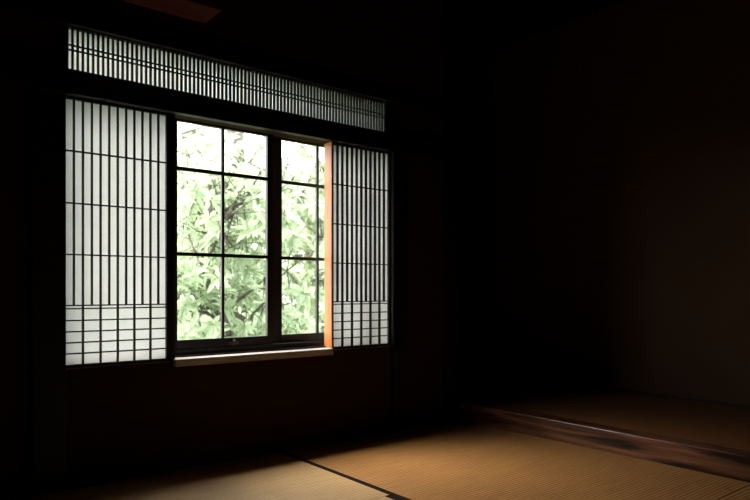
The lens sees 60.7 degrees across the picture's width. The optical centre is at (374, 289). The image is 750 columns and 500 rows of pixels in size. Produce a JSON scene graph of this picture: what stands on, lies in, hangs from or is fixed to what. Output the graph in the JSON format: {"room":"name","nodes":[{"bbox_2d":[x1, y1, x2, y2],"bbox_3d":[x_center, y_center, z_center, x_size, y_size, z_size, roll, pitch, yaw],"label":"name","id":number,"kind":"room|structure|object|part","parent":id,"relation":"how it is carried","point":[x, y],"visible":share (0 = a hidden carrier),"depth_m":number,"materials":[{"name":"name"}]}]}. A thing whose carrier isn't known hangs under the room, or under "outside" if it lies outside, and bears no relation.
{"room":"traditional dwelling","nodes":[
{"label":"traditional dwelling","id":0,"kind":"room"},
{"bbox_2d":[66,95,174,367],"bbox_3d":[-1.172,-0.253,2.932,0.516,1.186,0.030,0,0,-39],"label":"screen","id":1,"kind":"object","parent":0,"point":[120,159],"visible":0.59,"depth_m":2.92,"materials":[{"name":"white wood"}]},
{"bbox_2d":[121,0,221,22],"bbox_3d":[-1.711,-1.665,2.076,2.535,0.890,0.180,0,0,-39],"label":"ceiling beam","id":2,"kind":"structure","parent":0,"point":[202,11],"depth_m":2.78,"materials":[{"name":"brown wood"}]},
{"bbox_2d":[0,0,444,499],"bbox_3d":[-1.241,-0.610,2.948,4.360,3.060,0.150,0,0,-39],"label":"wall","id":3,"kind":"structure","parent":0,"point":[125,417],"depth_m":3.31,"materials":[{"name":"brown paint"}]},
{"bbox_2d":[0,415,446,499],"bbox_3d":[-1.211,0.843,2.863,4.300,0.035,0.020,0,0,-39],"label":"baseboard","id":4,"kind":"structure","parent":3,"relation":"attached to","point":[104,478],"depth_m":3.18,"materials":[{"name":"brown wood"}]},
{"bbox_2d":[57,23,393,133],"bbox_3d":[-0.636,-1.048,3.360,1.900,0.215,0.030,0,0,-39],"label":"lattice","id":5,"kind":"object","parent":3,"relation":"attached to","point":[80,49],"visible":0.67,"depth_m":3.20,"materials":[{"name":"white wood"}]},
{"bbox_2d":[0,55,455,161],"bbox_3d":[-1.180,-0.895,2.872,4.360,0.106,0.045,0,0,-39],"label":"lintel","id":6,"kind":"object","parent":3,"relation":"attached to","point":[17,72],"depth_m":3.11,"materials":[{"name":"brown wood"}]},
{"bbox_2d":[66,345,390,369],"bbox_3d":[-0.653,0.338,3.381,1.900,0.015,0.082,0,0,-39],"label":"board","id":7,"kind":"object","parent":3,"relation":"attached to","point":[389,345],"depth_m":3.23,"materials":[{"name":"brown wood"}]},
{"bbox_2d":[333,142,390,348],"bbox_3d":[-0.077,-0.253,3.812,0.460,1.186,0.030,0,0,-39],"label":"screen","id":8,"kind":"object","parent":7,"relation":"on","point":[361,176],"visible":0.84,"depth_m":3.81,"materials":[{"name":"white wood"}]},
{"bbox_2d":[175,340,323,354],"bbox_3d":[-0.699,0.321,3.438,1.900,0.049,0.065,0,0,-39],"label":"track sill","id":9,"kind":"object","parent":3,"relation":"attached to","point":[320,342],"visible":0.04,"depth_m":3.42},
{"bbox_2d":[175,118,323,348],"bbox_3d":[-0.556,-0.278,3.556,1.210,1.145,0.049,0,0,-39],"label":"window","id":10,"kind":"structure","parent":9,"relation":"on","point":[269,338],"depth_m":3.51,"materials":[{"name":"brown wood"}]},
{"bbox_2d":[228,340,238,344],"bbox_3d":[-0.741,0.276,3.363,0.060,0.028,0.020,0,0,-39],"label":"latch","id":11,"kind":"object","parent":10,"relation":"attached to","point":[233,342],"visible":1,"depth_m":3.36,"materials":[{"name":"gold metal"}]},
{"bbox_3d":[-0.330,-0.278,3.754,0.610,1.145,0.022,0,0,-39],"label":"sash","id":12,"kind":"part","parent":10,"relation":"part of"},
{"bbox_2d":[175,346,325,357],"bbox_3d":[-0.638,0.326,3.411,0.900,0.008,0.028,0,0,-39],"label":"ridges","id":13,"kind":"object","parent":9,"relation":"attached to","point":[206,354],"depth_m":3.37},
{"bbox_2d":[173,348,332,366],"bbox_3d":[-0.601,0.348,3.345,0.915,0.036,0.038,0,0,-39],"label":"window sill","id":14,"kind":"structure","parent":3,"relation":"attached to","point":[179,362],"depth_m":3.29,"materials":[{"name":"brown wood"}]},
{"bbox_2d":[324,142,332,347],"bbox_3d":[-0.265,-0.256,3.668,0.011,1.171,0.074,0,0,-39],"label":"jamb","id":15,"kind":"object","parent":3,"relation":"attached to","point":[328,147],"depth_m":3.66,"materials":[{"name":"brown wood"}]},
{"bbox_2d":[391,152,407,430],"bbox_3d":[0.150,0.009,3.951,0.115,1.702,0.030,0,0,-39],"label":"trim post","id":16,"kind":"object","parent":3,"relation":"attached to","point":[399,161],"depth_m":3.93,"materials":[{"name":"brown wood"}]},
{"bbox_2d":[445,0,457,420],"bbox_3d":[0.478,-0.640,4.272,0.100,3.000,0.120,0,0,-39],"label":"pillar","id":17,"kind":"structure","parent":3,"relation":"attached to","point":[451,6],"depth_m":4.21,"materials":[{"name":"brown wood"}]},
{"bbox_3d":[0.478,-0.640,4.272,0.100,3.000,0.120,0,0,-39],"label":"corner post","id":18,"kind":"part","parent":17,"relation":"part of","materials":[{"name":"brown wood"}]},
{"bbox_2d":[0,0,453,114],"bbox_3d":[-1.185,-1.176,2.878,4.360,0.058,0.030,0,0,-39],"label":"wooden beam","id":19,"kind":"structure","parent":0,"point":[26,7],"depth_m":3.14,"materials":[{"name":"brown wood"}]},
{"bbox_2d":[458,39,490,377],"bbox_3d":[0.408,-0.610,5.326,1.490,3.060,0.150,0,0,-39],"label":"wall","id":20,"kind":"structure","parent":0,"point":[474,62],"depth_m":5.60,"materials":[{"name":"brown paint"}]},
{"bbox_2d":[458,0,622,50],"bbox_3d":[0.512,-2.175,1.836,6.000,0.130,5.720,0,0,-39],"label":"ceiling","id":21,"kind":"structure","parent":0,"point":[490,25],"depth_m":5.02,"materials":[{"name":"red wood"}]},
{"bbox_2d":[491,0,749,405],"bbox_3d":[2.792,-0.610,3.669,0.150,3.060,5.720,0,0,-39],"label":"wall","id":22,"kind":"structure","parent":0,"point":[620,134],"depth_m":4.72,"materials":[{"name":"paint"}]},
{"bbox_3d":[0.512,0.990,1.836,6.000,0.140,5.720,0,0,-39],"label":"floor","id":23,"kind":"structure","parent":0,"visible":0},
{"bbox_2d":[99,452,387,499],"bbox_3d":[-0.582,0.887,2.766,0.908,0.055,0.918,0,0,-39],"label":"mat","id":24,"kind":"object","parent":23,"relation":"on","point":[276,475],"visible":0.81,"depth_m":2.83,"materials":[{"name":"wicker"}]},
{"bbox_2d":[372,495,401,499],"bbox_3d":[0.277,0.887,1.698,0.908,0.056,1.818,0,0,-39],"label":"mat","id":25,"kind":"object","parent":23,"relation":"on","point":[387,497],"visible":1,"depth_m":2.64,"materials":[{"name":"wicker"}]},
{"bbox_2d":[279,419,749,499],"bbox_3d":[0.583,0.887,3.131,1.361,0.056,1.808,0,0,-39],"label":"mat","id":26,"kind":"object","parent":23,"relation":"on","point":[457,459],"visible":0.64,"depth_m":3.11,"materials":[{"name":"wicker"}]},
{"bbox_2d":[458,372,749,482],"bbox_3d":[2.226,0.824,3.214,1.302,0.182,5.420,0,0,-39],"label":"platform","id":27,"kind":"object","parent":23,"relation":"on","point":[700,435],"visible":0.65,"depth_m":3.77,"materials":[{"name":"brown wood"}]},
{"bbox_2d":[718,485,749,499],"bbox_3d":[1.720,0.887,1.717,1.361,0.056,1.818,0,0,-39],"label":"mat","id":28,"kind":"object","parent":23,"relation":"on","point":[744,493],"visible":1,"depth_m":2.68,"materials":[{"name":"wicker"}]},
{"label":"outside","id":29,"kind":"structure","parent":0,"visible":0},
{"bbox_2d":[181,304,319,335],"bbox_3d":[-8.142,1.560,34.065,70.000,0.100,56.700,0,0,-39],"label":"ground","id":30,"kind":"structure","parent":29,"point":[288,304],"depth_m":29.76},
{"bbox_2d":[177,125,284,325],"bbox_3d":[-4.003,-1.459,14.386,4.108,5.974,3.828,0,0,17],"label":"tree","id":31,"kind":"object","parent":30,"relation":"on","point":[191,131],"visible":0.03,"depth_m":14.01,"materials":[{"name":"green plant"}]},
{"bbox_2d":[177,124,323,339],"bbox_3d":[-1.583,-0.269,6.999,2.492,3.647,2.706,0,0,18],"label":"tree","id":32,"kind":"object","parent":30,"relation":"on","point":[205,228],"visible":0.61,"depth_m":6.56,"materials":[{"name":"green plant"}]},
{"bbox_2d":[177,122,323,335],"bbox_3d":[-2.180,-1.612,10.364,3.694,6.270,2.978,0,0,-33],"label":"tree","id":33,"kind":"object","parent":30,"relation":"on","point":[239,144],"visible":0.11,"depth_m":9.94,"materials":[{"name":"green plant"}]},
{"bbox_2d":[244,141,323,332],"bbox_3d":[-0.233,-0.583,10.127,3.478,4.333,3.101,0,0,-39],"label":"tree","id":34,"kind":"object","parent":30,"relation":"on","point":[303,215],"visible":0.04,"depth_m":9.59,"materials":[{"name":"green plant"}]},
{"bbox_2d":[250,143,323,332],"bbox_3d":[-1.063,-1.438,14.624,4.473,5.924,3.545,0,0,-30],"label":"tree","id":35,"kind":"object","parent":30,"relation":"on","point":[304,229],"visible":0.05,"depth_m":13.84,"materials":[{"name":"green plant"}]}
]}

